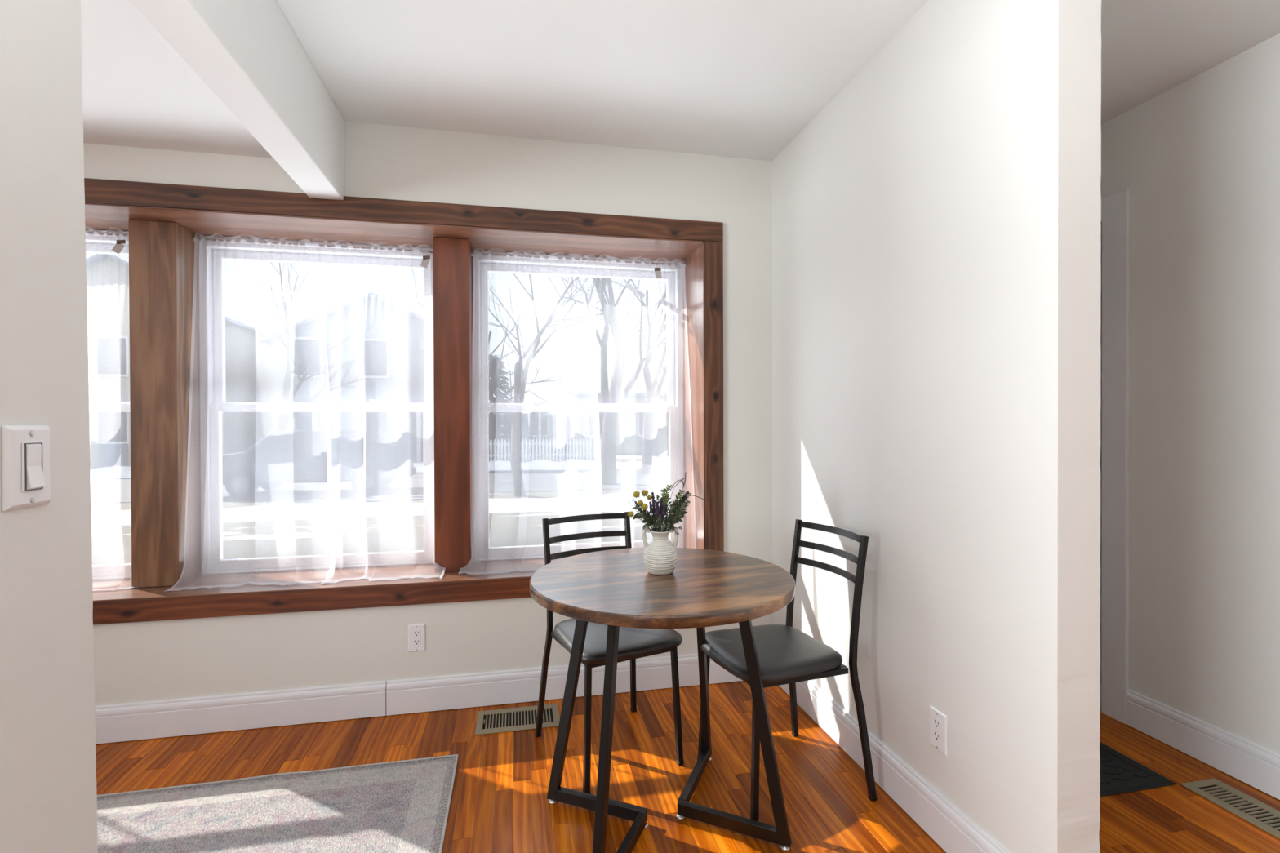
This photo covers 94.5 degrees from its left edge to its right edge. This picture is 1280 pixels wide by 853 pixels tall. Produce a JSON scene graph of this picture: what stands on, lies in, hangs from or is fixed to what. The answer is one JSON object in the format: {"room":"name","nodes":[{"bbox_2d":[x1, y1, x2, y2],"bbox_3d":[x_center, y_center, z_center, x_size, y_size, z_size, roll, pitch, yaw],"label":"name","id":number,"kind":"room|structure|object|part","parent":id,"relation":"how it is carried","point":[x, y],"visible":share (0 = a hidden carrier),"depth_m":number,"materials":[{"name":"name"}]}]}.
{"room":"dining room","nodes":[
{"label":"dining room","id":0,"kind":"room"},
{"bbox_2d":[0,0,97,852],"bbox_3d":[-0.913,0.145,0.736,0.120,2.120,0.489,0,0,-12],"label":"wall","id":1,"kind":"structure","parent":0,"point":[48,793],"depth_m":0.88,"materials":[{"name":"paint"}]},
{"bbox_2d":[1,425,50,511],"bbox_3d":[-0.865,0.057,0.842,0.016,0.116,0.079,0,0,-12],"label":"light switch","id":2,"kind":"object","parent":1,"relation":"attached to","point":[25,449],"visible":1,"depth_m":0.83,"materials":[{"name":"white plastic"}]},
{"bbox_2d":[80,0,273,158],"bbox_3d":[-2.478,-1.096,-0.767,3.670,0.100,6.540,0,0,-12],"label":"ceiling","id":3,"kind":"structure","parent":0,"point":[138,91],"depth_m":1.91,"materials":[{"name":"paint"}]},
{"bbox_2d":[83,120,773,706],"bbox_3d":[-1.462,0.026,2.578,6.820,2.540,0.420,0,0,-12],"label":"wall","id":4,"kind":"structure","parent":0,"point":[134,662],"depth_m":2.52,"materials":[{"name":"paint"}]},
{"bbox_2d":[84,229,131,580],"bbox_3d":[-2.653,-0.089,2.485,1.131,1.484,0.108,0,0,-12],"label":"window","id":5,"kind":"structure","parent":4,"relation":"in","point":[95,244],"depth_m":2.53,"materials":[{"name":"white plastic"}]},
{"bbox_3d":[-2.656,-0.425,2.492,1.062,0.722,0.030,0,0,-12],"label":"sash","id":6,"kind":"part","parent":5,"relation":"part of","materials":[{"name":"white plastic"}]},
{"bbox_3d":[-2.647,0.272,2.461,1.062,0.739,0.030,0,0,-12],"label":"sash","id":7,"kind":"part","parent":5,"relation":"part of","materials":[{"name":"white plastic"}]},
{"bbox_2d":[92,556,568,602],"bbox_3d":[-1.515,0.652,2.560,3.604,0.006,0.440,0,0,-12],"label":"window sill","id":8,"kind":"structure","parent":4,"relation":"attached to","point":[386,571],"depth_m":2.51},
{"bbox_2d":[128,219,200,587],"bbox_3d":[-1.999,-0.091,2.535,0.168,1.484,0.278,0,0,-12],"label":"window post","id":9,"kind":"object","parent":8,"relation":"on","point":[162,253],"visible":0.8,"depth_m":2.41,"materials":[{"name":"brown wood"}]},
{"bbox_2d":[85,232,128,236],"bbox_3d":[-2.637,-0.801,2.394,1.132,0.018,0.018,0,0,-12],"label":"curtain rod","id":10,"kind":"object","parent":9,"relation":"attached to","point":[86,233],"visible":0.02,"depth_m":2.48,"materials":[{"name":"white metal"}]},
{"bbox_2d":[92,239,135,591],"bbox_3d":[-2.582,-0.088,2.322,1.172,1.481,0.202,0,0,-12],"label":"sheer curtain","id":11,"kind":"object","parent":10,"relation":"hanging from","point":[118,246],"visible":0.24,"depth_m":2.45,"materials":[{"name":"white fabric"}]},
{"bbox_2d":[432,237,473,572],"bbox_3d":[-0.866,-0.096,2.772,0.154,1.484,0.278,0,0,-12],"label":"window post","id":12,"kind":"object","parent":8,"relation":"on","point":[452,257],"visible":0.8,"depth_m":2.64,"materials":[{"name":"brown wood"}]},
{"bbox_2d":[192,237,432,253],"bbox_3d":[-1.430,-0.807,2.646,0.996,0.018,0.018,0,0,-12],"label":"curtain rod","id":13,"kind":"object","parent":12,"relation":"attached to","point":[198,239],"visible":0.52,"depth_m":2.64,"materials":[{"name":"white metal"}]},
{"bbox_2d":[165,237,445,591],"bbox_3d":[-1.378,-0.093,2.528,1.046,1.481,0.276,0,0,-12],"label":"sheer curtain","id":14,"kind":"object","parent":13,"relation":"hanging from","point":[425,261],"visible":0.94,"depth_m":2.49,"materials":[{"name":"white fabric"}]},
{"bbox_2d":[92,242,705,624],"bbox_3d":[-1.470,-0.047,2.565,3.699,1.577,0.440,0,0,-12],"label":"window","id":15,"kind":"structure","parent":4,"relation":"in","point":[673,275],"depth_m":2.84,"materials":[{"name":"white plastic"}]},
{"bbox_3d":[-0.300,-0.435,2.985,0.974,0.722,0.030,0,0,-12],"label":"sash","id":16,"kind":"part","parent":15,"relation":"part of","materials":[{"name":"white plastic"}]},
{"bbox_2d":[471,252,685,266],"bbox_3d":[-0.281,-0.812,2.887,1.044,0.018,0.018,0,0,-12],"label":"curtain rod","id":17,"kind":"object","parent":15,"relation":"attached to","point":[472,253],"visible":1,"depth_m":2.88,"materials":[{"name":"white metal"}]},
{"bbox_2d":[457,253,696,574],"bbox_3d":[-0.276,-0.098,2.772,1.097,1.481,0.253,0,0,-12],"label":"sheer curtain","id":18,"kind":"object","parent":17,"relation":"hanging from","point":[658,274],"visible":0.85,"depth_m":2.76,"materials":[{"name":"white fabric"}]},
{"bbox_3d":[-0.290,0.261,2.954,0.974,0.739,0.030,0,0,-12],"label":"sash","id":19,"kind":"part","parent":15,"relation":"part of","materials":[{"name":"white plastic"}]},
{"bbox_2d":[84,177,724,575],"bbox_3d":[-1.471,-0.139,2.565,3.700,1.588,0.440,0,0,-12],"label":"window","id":20,"kind":"structure","parent":4,"relation":"in","point":[212,255],"depth_m":2.62,"materials":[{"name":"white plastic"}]},
{"bbox_3d":[-1.440,0.266,2.713,0.926,0.739,0.030,0,0,-12],"label":"sash","id":21,"kind":"part","parent":20,"relation":"part of","materials":[{"name":"white plastic"}]},
{"bbox_3d":[-1.449,-0.430,2.744,0.926,0.722,0.030,0,0,-12],"label":"sash","id":22,"kind":"part","parent":20,"relation":"part of","materials":[{"name":"white plastic"}]},
{"bbox_2d":[408,623,426,652],"bbox_3d":[-0.933,0.884,2.475,0.070,0.114,0.007,0,0,-12],"label":"wall outlet","id":23,"kind":"object","parent":4,"relation":"attached to","point":[416,633],"visible":1,"depth_m":2.47,"materials":[{"name":"white plastic"}]},
{"bbox_2d":[412,630,421,646],"bbox_3d":[-0.932,0.884,2.472,0.033,0.067,0.001,0,0,-12],"label":"receptacle","id":24,"kind":"object","parent":23,"relation":"attached to","point":[416,634],"depth_m":2.47,"materials":[{"name":"white plastic"}]},
{"bbox_2d":[95,653,742,744],"bbox_3d":[-2.019,1.127,2.244,5.384,0.139,0.016,0,0,-12],"label":"baseboard","id":25,"kind":"structure","parent":4,"relation":"attached to","point":[137,721],"depth_m":2.42,"materials":[{"name":"white paint"}]},
{"bbox_2d":[95,680,1279,852],"bbox_3d":[-0.840,1.243,-0.626,6.925,0.060,6.120,0,0,-12],"label":"floor","id":26,"kind":"structure","parent":0,"point":[500,803],"depth_m":2.02,"materials":[{"name":"brown wood"}]},
{"bbox_2d":[97,754,458,852],"bbox_3d":[-1.216,1.201,0.902,1.604,0.008,2.226,0,0,-12],"label":"area rug","id":27,"kind":"object","parent":26,"relation":"on","point":[397,806],"visible":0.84,"depth_m":1.83,"materials":[{"name":"grey fabric"}]},
{"bbox_2d":[475,703,559,735],"bbox_3d":[-0.495,1.190,2.412,0.330,0.007,0.187,0,0,-12],"label":"floor vent","id":28,"kind":"object","parent":26,"relation":"in","point":[518,719],"visible":0.94,"depth_m":2.40,"materials":[{"name":"beige metal"}]},
{"bbox_2d":[534,511,684,794],"bbox_3d":[-0.112,0.774,2.189,0.435,0.839,0.492,0,0,-28],"label":"dining chair","id":29,"kind":"object","parent":26,"relation":"on","point":[634,643],"visible":0.76,"depth_m":2.09,"materials":[{"name":"black metal"}]},
{"bbox_3d":[-0.368,0.772,2.267,0.052,0.834,0.069,0,0,-28],"label":"leg","id":30,"kind":"part","parent":29,"relation":"part of","materials":[{"name":"black metal"}]},
{"bbox_3d":[-0.218,0.370,2.385,0.333,0.023,0.043,0,0,-28],"label":"rail","id":31,"kind":"part","parent":29,"relation":"part of","materials":[{"name":"black metal"}]},
{"bbox_3d":[-0.172,0.984,1.938,0.034,0.413,0.037,0,0,-28],"label":"leg","id":32,"kind":"part","parent":29,"relation":"part of","materials":[{"name":"black metal"}]},
{"bbox_3d":[-0.213,0.441,2.378,0.333,0.023,0.043,0,0,-28],"label":"rail","id":33,"kind":"part","parent":29,"relation":"part of","materials":[{"name":"black metal"}]},
{"bbox_3d":[-0.209,0.503,2.370,0.333,0.023,0.043,0,0,-28],"label":"rail","id":34,"kind":"part","parent":29,"relation":"part of","materials":[{"name":"black metal"}]},
{"bbox_3d":[-0.101,0.783,2.167,0.355,0.019,0.344,0,0,-28],"label":"seat frame","id":35,"kind":"part","parent":29,"relation":"part of","materials":[{"name":"black metal"}]},
{"bbox_3d":[-0.091,0.750,2.149,0.404,0.047,0.402,0,0,-28],"label":"seat","id":36,"kind":"part","parent":29,"relation":"part of","materials":[{"name":"black leather"}]},
{"bbox_3d":[-0.031,0.770,2.444,0.052,0.834,0.069,0,0,-28],"label":"leg","id":37,"kind":"part","parent":29,"relation":"part of","materials":[{"name":"black metal"}]},
{"bbox_3d":[0.130,0.982,2.096,0.034,0.413,0.037,0,0,-28],"label":"leg","id":38,"kind":"part","parent":29,"relation":"part of","materials":[{"name":"black metal"}]},
{"bbox_2d":[529,547,795,852],"bbox_3d":[0.065,0.820,1.780,0.778,0.752,0.778,0,0,-12],"label":"dining table","id":39,"kind":"object","parent":26,"relation":"on","point":[614,588],"visible":0.91,"depth_m":1.69,"materials":[{"name":"brown laminate"}]},
{"bbox_3d":[-0.218,0.829,1.860,0.164,0.710,0.022,0,0,21],"label":"leg","id":40,"kind":"part","parent":39,"relation":"part of","materials":[{"name":"black metal"}]},
{"bbox_3d":[-0.088,0.831,1.503,0.022,0.710,0.164,0,0,20],"label":"leg","id":41,"kind":"part","parent":39,"relation":"part of","materials":[{"name":"black metal"}]},
{"bbox_2d":[641,526,679,575],"bbox_3d":[0.062,0.374,1.797,0.103,0.139,0.103,0,0,30],"label":"vase","id":42,"kind":"object","parent":39,"relation":"on","point":[660,557],"visible":0.93,"depth_m":1.76,"materials":[{"name":"white ceramic"}]},
{"bbox_3d":[0.020,0.335,1.797,0.030,0.060,0.013,0,0,0],"label":"handle","id":43,"kind":"part","parent":42,"relation":"part of","materials":[{"name":"white ceramic"}]},
{"bbox_2d":[627,472,708,536],"bbox_3d":[0.086,0.258,1.792,0.248,0.237,0.075,0,0,0],"label":"flower bouquet","id":44,"kind":"object","parent":42,"relation":"in","point":[656,518],"visible":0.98,"depth_m":1.78,"materials":[{"name":"green plant"}]},
{"bbox_3d":[-0.027,0.263,1.776,0.021,0.020,0.022,0,0,0],"label":"globe flower","id":45,"kind":"part","parent":44,"relation":"part of","materials":[{"name":"yellow plant"}]},
{"bbox_3d":[-0.011,0.205,1.784,0.024,0.024,0.025,0,0,0],"label":"globe flower","id":46,"kind":"part","parent":44,"relation":"part of","materials":[{"name":"yellow plant"}]},
{"bbox_3d":[0.001,0.229,1.776,0.020,0.021,0.020,0,0,0],"label":"globe flower","id":47,"kind":"part","parent":44,"relation":"part of","materials":[{"name":"yellow plant"}]},
{"bbox_3d":[0.015,0.203,1.802,0.024,0.023,0.024,0,0,0],"label":"globe flower","id":48,"kind":"part","parent":44,"relation":"part of","materials":[{"name":"yellow plant"}]},
{"bbox_3d":[0.015,0.240,1.770,0.022,0.022,0.023,0,0,0],"label":"globe flower","id":49,"kind":"part","parent":44,"relation":"part of","materials":[{"name":"yellow plant"}]},
{"bbox_3d":[0.103,0.334,1.797,0.030,0.060,0.014,0,0,0],"label":"handle","id":50,"kind":"part","parent":42,"relation":"part of","materials":[{"name":"white ceramic"}]},
{"bbox_3d":[0.218,0.827,2.057,0.022,0.710,0.164,0,0,21],"label":"leg","id":51,"kind":"part","parent":39,"relation":"part of","materials":[{"name":"black metal"}]},
{"bbox_3d":[0.350,0.828,1.703,0.164,0.710,0.022,0,0,25],"label":"leg","id":52,"kind":"part","parent":39,"relation":"part of","materials":[{"name":"black metal"}]},
{"bbox_2d":[697,519,877,821],"bbox_3d":[0.470,0.773,2.009,0.492,0.839,0.435,0,0,-21],"label":"dining chair","id":53,"kind":"object","parent":26,"relation":"on","point":[786,655],"visible":0.85,"depth_m":1.91,"materials":[{"name":"black metal"}]},
{"bbox_3d":[0.227,0.981,2.101,0.037,0.413,0.034,0,0,-21],"label":"leg","id":54,"kind":"part","parent":53,"relation":"part of","materials":[{"name":"black metal"}]},
{"bbox_3d":[0.348,0.983,1.782,0.037,0.413,0.034,0,0,-21],"label":"leg","id":55,"kind":"part","parent":53,"relation":"part of","materials":[{"name":"black metal"}]},
{"bbox_3d":[0.428,0.750,1.993,0.402,0.047,0.404,0,0,-21],"label":"seat","id":56,"kind":"part","parent":53,"relation":"part of","materials":[{"name":"black leather"}]},
{"bbox_3d":[0.579,0.769,2.253,0.069,0.834,0.052,0,0,-21],"label":"leg","id":57,"kind":"part","parent":53,"relation":"part of","materials":[{"name":"black metal"}]},
{"bbox_3d":[0.447,0.782,2.001,0.344,0.019,0.355,0,0,-21],"label":"seat frame","id":58,"kind":"part","parent":53,"relation":"part of","materials":[{"name":"black metal"}]},
{"bbox_3d":[0.662,0.502,2.080,0.043,0.023,0.333,0,0,-21],"label":"rail","id":59,"kind":"part","parent":53,"relation":"part of","materials":[{"name":"black metal"}]},
{"bbox_3d":[0.671,0.440,2.083,0.043,0.023,0.333,0,0,-21],"label":"rail","id":60,"kind":"part","parent":53,"relation":"part of","materials":[{"name":"black metal"}]},
{"bbox_3d":[0.679,0.369,2.086,0.043,0.023,0.333,0,0,-21],"label":"rail","id":61,"kind":"part","parent":53,"relation":"part of","materials":[{"name":"black metal"}]},
{"bbox_3d":[0.713,0.771,1.897,0.069,0.834,0.052,0,0,-21],"label":"leg","id":62,"kind":"part","parent":53,"relation":"part of","materials":[{"name":"black metal"}]},
{"bbox_2d":[1099,742,1176,796],"bbox_3d":[1.338,1.185,2.115,0.802,0.008,0.478,0,0,-12],"label":"door mat","id":63,"kind":"object","parent":26,"relation":"on","point":[1119,774],"visible":0.06,"depth_m":2.00,"materials":[{"name":"black rubber"}]},
{"bbox_2d":[1180,778,1279,839],"bbox_3d":[1.896,1.186,1.812,0.146,0.007,0.337,0,0,-12],"label":"floor vent","id":64,"kind":"object","parent":26,"relation":"in","point":[1238,803],"visible":1,"depth_m":1.86,"materials":[{"name":"beige metal"}]},
{"bbox_2d":[275,0,1279,160],"bbox_3d":[0.908,-1.286,-0.060,3.250,0.100,6.540,0,0,-12],"label":"ceiling","id":65,"kind":"structure","parent":0,"point":[732,78],"depth_m":2.00,"materials":[{"name":"paint"}]},
{"bbox_2d":[128,0,345,199],"bbox_3d":[-0.649,-1.062,-0.538,0.127,0.330,6.000,0,0,-12],"label":"beam","id":66,"kind":"structure","parent":65,"relation":"attached to","point":[247,53],"depth_m":1.69,"materials":[{"name":"paint"}]},
{"bbox_2d":[772,0,1101,852],"bbox_3d":[0.838,-0.029,2.074,0.117,2.440,1.507,0,0,-12],"label":"wall","id":67,"kind":"structure","parent":0,"point":[936,226],"depth_m":1.61,"materials":[{"name":"paint"}]},
{"bbox_2d":[779,680,1008,852],"bbox_3d":[0.777,1.119,2.068,0.016,0.138,1.507,0,0,-12],"label":"baseboard","id":68,"kind":"structure","parent":67,"relation":"attached to","point":[944,823],"depth_m":1.84,"materials":[{"name":"white paint"}]},
{"bbox_2d":[929,705,947,756],"bbox_3d":[0.856,0.874,1.702,0.007,0.114,0.070,0,0,-12],"label":"wall outlet","id":69,"kind":"object","parent":67,"relation":"attached to","point":[938,720],"visible":1,"depth_m":1.70,"materials":[{"name":"white plastic"}]},
{"bbox_2d":[933,716,941,745],"bbox_3d":[0.854,0.874,1.702,0.001,0.067,0.033,0,0,-12],"label":"receptacle","id":70,"kind":"object","parent":69,"relation":"attached to","point":[936,720],"depth_m":1.70,"materials":[{"name":"white plastic"}]},
{"bbox_2d":[1100,33,1279,754],"bbox_3d":[2.472,-0.022,0.121,0.124,2.440,6.000,0,0,-12],"label":"wall","id":71,"kind":"structure","parent":0,"point":[1198,160],"depth_m":2.08,"materials":[{"name":"paint"}]},
{"bbox_2d":[1100,223,1102,709],"bbox_3d":[1.851,0.167,2.751,0.015,2.018,0.600,0,0,-12],"label":"door","id":72,"kind":"structure","parent":71,"relation":"in","point":[1100,224],"depth_m":2.46,"materials":[{"name":"white paint"}]},
{"bbox_2d":[1100,188,1129,724],"bbox_3d":[1.862,0.121,2.695,0.017,2.127,0.713,0,0,-12],"label":"door frame","id":73,"kind":"structure","parent":71,"relation":"attached to","point":[1115,206],"depth_m":2.39,"materials":[{"name":"white paint"}]},
{"bbox_2d":[1126,688,1279,799],"bbox_3d":[2.480,1.128,-0.235,0.016,0.138,5.288,0,0,-12],"label":"baseboard","id":74,"kind":"structure","parent":71,"relation":"attached to","point":[1258,766],"depth_m":2.08,"materials":[{"name":"white paint"}]},
{"label":"outside","id":75,"kind":"structure","parent":0,"visible":0},
{"bbox_2d":[89,431,668,548],"bbox_3d":[-11.704,1.546,61.753,120.000,0.150,119.560,0,0,-12],"label":"ground","id":76,"kind":"structure","parent":75,"point":[106,536],"depth_m":10.81,"materials":[{"name":"white snow"}]},
{"bbox_2d":[85,253,275,468],"bbox_3d":[-22.642,-2.764,28.004,9.000,8.950,9.900,0,0,-12],"label":"house","id":77,"kind":"structure","parent":76,"relation":"on","point":[249,362],"depth_m":24.67,"materials":[{"name":"beige"}]},
{"bbox_3d":[-21.921,-2.920,24.557,1.000,1.500,0.019,0,0,-12],"label":"pane","id":78,"kind":"part","parent":77,"relation":"part of","materials":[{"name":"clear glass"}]},
{"bbox_3d":[-21.912,-0.120,24.574,1.000,1.500,0.019,0,0,-12],"label":"pane","id":79,"kind":"part","parent":77,"relation":"part of","materials":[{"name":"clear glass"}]},
{"bbox_3d":[-21.919,0.679,24.622,1.000,2.100,0.048,0,0,-12],"label":"door","id":80,"kind":"part","parent":77,"relation":"part of","materials":[{"name":"white"}]},
{"bbox_2d":[234,262,421,431],"bbox_3d":[-11.127,-3.363,22.977,6.192,10.225,7.718,0,0,35],"label":"bare tree","id":81,"kind":"object","parent":76,"relation":"on","point":[283,417],"visible":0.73,"depth_m":22.57,"materials":[{"name":"grey plant"}]},
{"bbox_2d":[258,292,424,463],"bbox_3d":[-12.255,-2.055,29.160,8.800,7.450,9.900,0,0,-12],"label":"house","id":82,"kind":"structure","parent":76,"relation":"on","point":[391,387],"depth_m":25.59,"materials":[{"name":"grey"}]},
{"bbox_3d":[-14.147,-2.950,25.162,1.000,1.500,0.019,0,0,-12],"label":"pane","id":83,"kind":"part","parent":82,"relation":"part of","materials":[{"name":"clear glass"}]},
{"bbox_3d":[-14.138,-0.150,25.179,1.000,1.500,0.019,0,0,-12],"label":"pane","id":84,"kind":"part","parent":82,"relation":"part of","materials":[{"name":"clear glass"}]},
{"bbox_3d":[-13.227,0.354,24.091,0.160,2.700,0.150,0,0,-12],"label":"porch post","id":85,"kind":"part","parent":82,"relation":"part of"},
{"bbox_3d":[-11.537,-2.961,25.708,1.000,1.500,0.019,0,0,-12],"label":"pane","id":86,"kind":"part","parent":82,"relation":"part of","materials":[{"name":"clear glass"}]},
{"bbox_3d":[-11.528,-0.162,25.725,1.000,1.500,0.019,0,0,-12],"label":"pane","id":87,"kind":"part","parent":82,"relation":"part of","materials":[{"name":"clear glass"}]},
{"bbox_3d":[-9.312,0.336,24.910,0.160,2.700,0.150,0,0,-12],"label":"porch post","id":88,"kind":"part","parent":82,"relation":"part of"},
{"bbox_2d":[89,467,668,503],"bbox_3d":[-2.789,1.692,19.157,120.000,0.015,7.000,0,0,-12],"label":"road","id":89,"kind":"structure","parent":76,"relation":"on","point":[107,491],"depth_m":17.05,"materials":[{"name":"grey asphalt"}]},
{"bbox_2d":[222,427,415,498],"bbox_3d":[-8.471,0.886,15.511,4.650,1.678,1.978,0,0,-12],"label":"car","id":90,"kind":"object","parent":89,"relation":"on","point":[370,459],"visible":0.92,"depth_m":14.72,"materials":[{"name":"paint"}]},
{"bbox_2d":[571,275,666,474],"bbox_3d":[1.149,-2.712,19.531,5.371,8.818,6.727,0,0,25],"label":"bare tree","id":91,"kind":"object","parent":89,"relation":"on","point":[651,397],"visible":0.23,"depth_m":20.74,"materials":[{"name":"grey plant"}]},
{"bbox_2d":[89,456,668,478],"bbox_3d":[-6.220,1.475,23.341,65.000,0.461,2.163,0,0,-12],"label":"snow bank","id":92,"kind":"object","parent":76,"relation":"on","point":[113,472],"visible":0.2,"depth_m":23.13,"materials":[{"name":"white snow"}]},
{"bbox_2d":[90,493,668,526],"bbox_3d":[-3.986,1.669,12.674,65.000,0.189,2.210,0,0,-12],"label":"road","id":93,"kind":"structure","parent":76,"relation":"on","point":[615,500],"depth_m":12.05,"materials":[{"name":"grey asphalt"}]},
{"bbox_2d":[92,525,669,564],"bbox_3d":[-0.720,1.745,9.271,120.000,0.015,1.600,0,0,-12],"label":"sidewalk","id":94,"kind":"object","parent":76,"relation":"on","point":[120,555],"visible":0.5,"depth_m":8.78,"materials":[{"name":"concrete"}]},
{"bbox_2d":[384,278,599,432],"bbox_3d":[-6.090,-2.461,24.491,9.326,8.295,6.679,0,0,41],"label":"bare tree","id":95,"kind":"object","parent":76,"relation":"on","point":[512,388],"visible":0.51,"depth_m":24.07,"materials":[{"name":"grey plant"}]},
{"bbox_2d":[488,355,524,460],"bbox_3d":[-7.299,-0.919,29.140,3.440,5.241,3.588,0,0,-7],"label":"evergreen tree","id":96,"kind":"object","parent":76,"relation":"on","point":[494,362],"visible":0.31,"depth_m":28.90,"materials":[{"name":"grey plant"}]},
{"bbox_2d":[488,402,563,453],"bbox_3d":[-7.721,0.025,38.294,5.000,3.150,8.900,0,0,-12],"label":"house","id":97,"kind":"structure","parent":76,"relation":"on","point":[534,425],"depth_m":35.47,"materials":[{"name":"blue"}]},
{"bbox_3d":[-7.872,0.277,33.896,0.160,2.700,0.150,0,0,-12],"label":"porch post","id":98,"kind":"part","parent":97,"relation":"part of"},
{"bbox_3d":[-8.130,-0.230,35.120,1.000,1.500,0.019,0,0,-12],"label":"pane","id":99,"kind":"part","parent":97,"relation":"part of","materials":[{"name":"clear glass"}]},
{"bbox_3d":[-7.109,0.566,35.384,1.000,2.100,0.048,0,0,-12],"label":"door","id":100,"kind":"part","parent":97,"relation":"part of","materials":[{"name":"white"}]},
{"bbox_3d":[-6.075,-0.239,35.550,1.000,1.500,0.019,0,0,-12],"label":"pane","id":101,"kind":"part","parent":97,"relation":"part of","materials":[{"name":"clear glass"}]},
{"bbox_3d":[-5.816,0.268,34.326,0.160,2.700,0.150,0,0,-12],"label":"porch post","id":102,"kind":"part","parent":97,"relation":"part of","materials":[{"name":"white wood"}]},
{"bbox_2d":[412,269,657,496],"bbox_3d":[-2.020,-2.760,14.644,7.942,9.004,5.957,0,0,-35],"label":"bare tree","id":103,"kind":"object","parent":76,"relation":"on","point":[514,420],"visible":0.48,"depth_m":14.63,"materials":[{"name":"grey plant"}]},
{"bbox_2d":[488,438,601,462],"bbox_3d":[-4.292,1.071,26.327,6.400,1.080,0.060,0,0,-12],"label":"picket fence","id":104,"kind":"object","parent":76,"relation":"on","point":[557,443],"visible":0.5,"depth_m":26.36,"materials":[{"name":"white wood"}]},
{"bbox_3d":[-4.294,1.021,26.337,6.400,0.580,0.040,0,0,-12],"label":"rail","id":105,"kind":"part","parent":104,"relation":"part of","materials":[{"name":"white wood"}]},
{"bbox_2d":[527,275,666,484],"bbox_3d":[-0.354,-3.596,18.479,7.321,10.612,7.631,0,0,-12],"label":"bare tree","id":106,"kind":"object","parent":76,"relation":"on","point":[608,450],"visible":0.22,"depth_m":17.52,"materials":[{"name":"grey plant"}]},
{"bbox_2d":[555,368,668,453],"bbox_3d":[-0.276,-1.103,38.824,9.800,5.350,9.900,0,0,-12],"label":"house","id":107,"kind":"structure","parent":76,"relation":"on","point":[575,425],"depth_m":35.32,"materials":[{"name":"beige"}]},
{"bbox_3d":[-2.489,-0.246,34.769,1.000,1.500,0.019,0,0,-12],"label":"pane","id":108,"kind":"part","parent":107,"relation":"part of","materials":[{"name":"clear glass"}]},
{"bbox_3d":[0.448,-0.259,35.383,1.000,1.500,0.019,0,0,-12],"label":"pane","id":109,"kind":"part","parent":107,"relation":"part of","materials":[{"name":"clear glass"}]},
{"bbox_3d":[0.441,0.540,35.431,1.000,2.100,0.048,0,0,-12],"label":"door","id":110,"kind":"part","parent":107,"relation":"part of","materials":[{"name":"white"}]}
]}

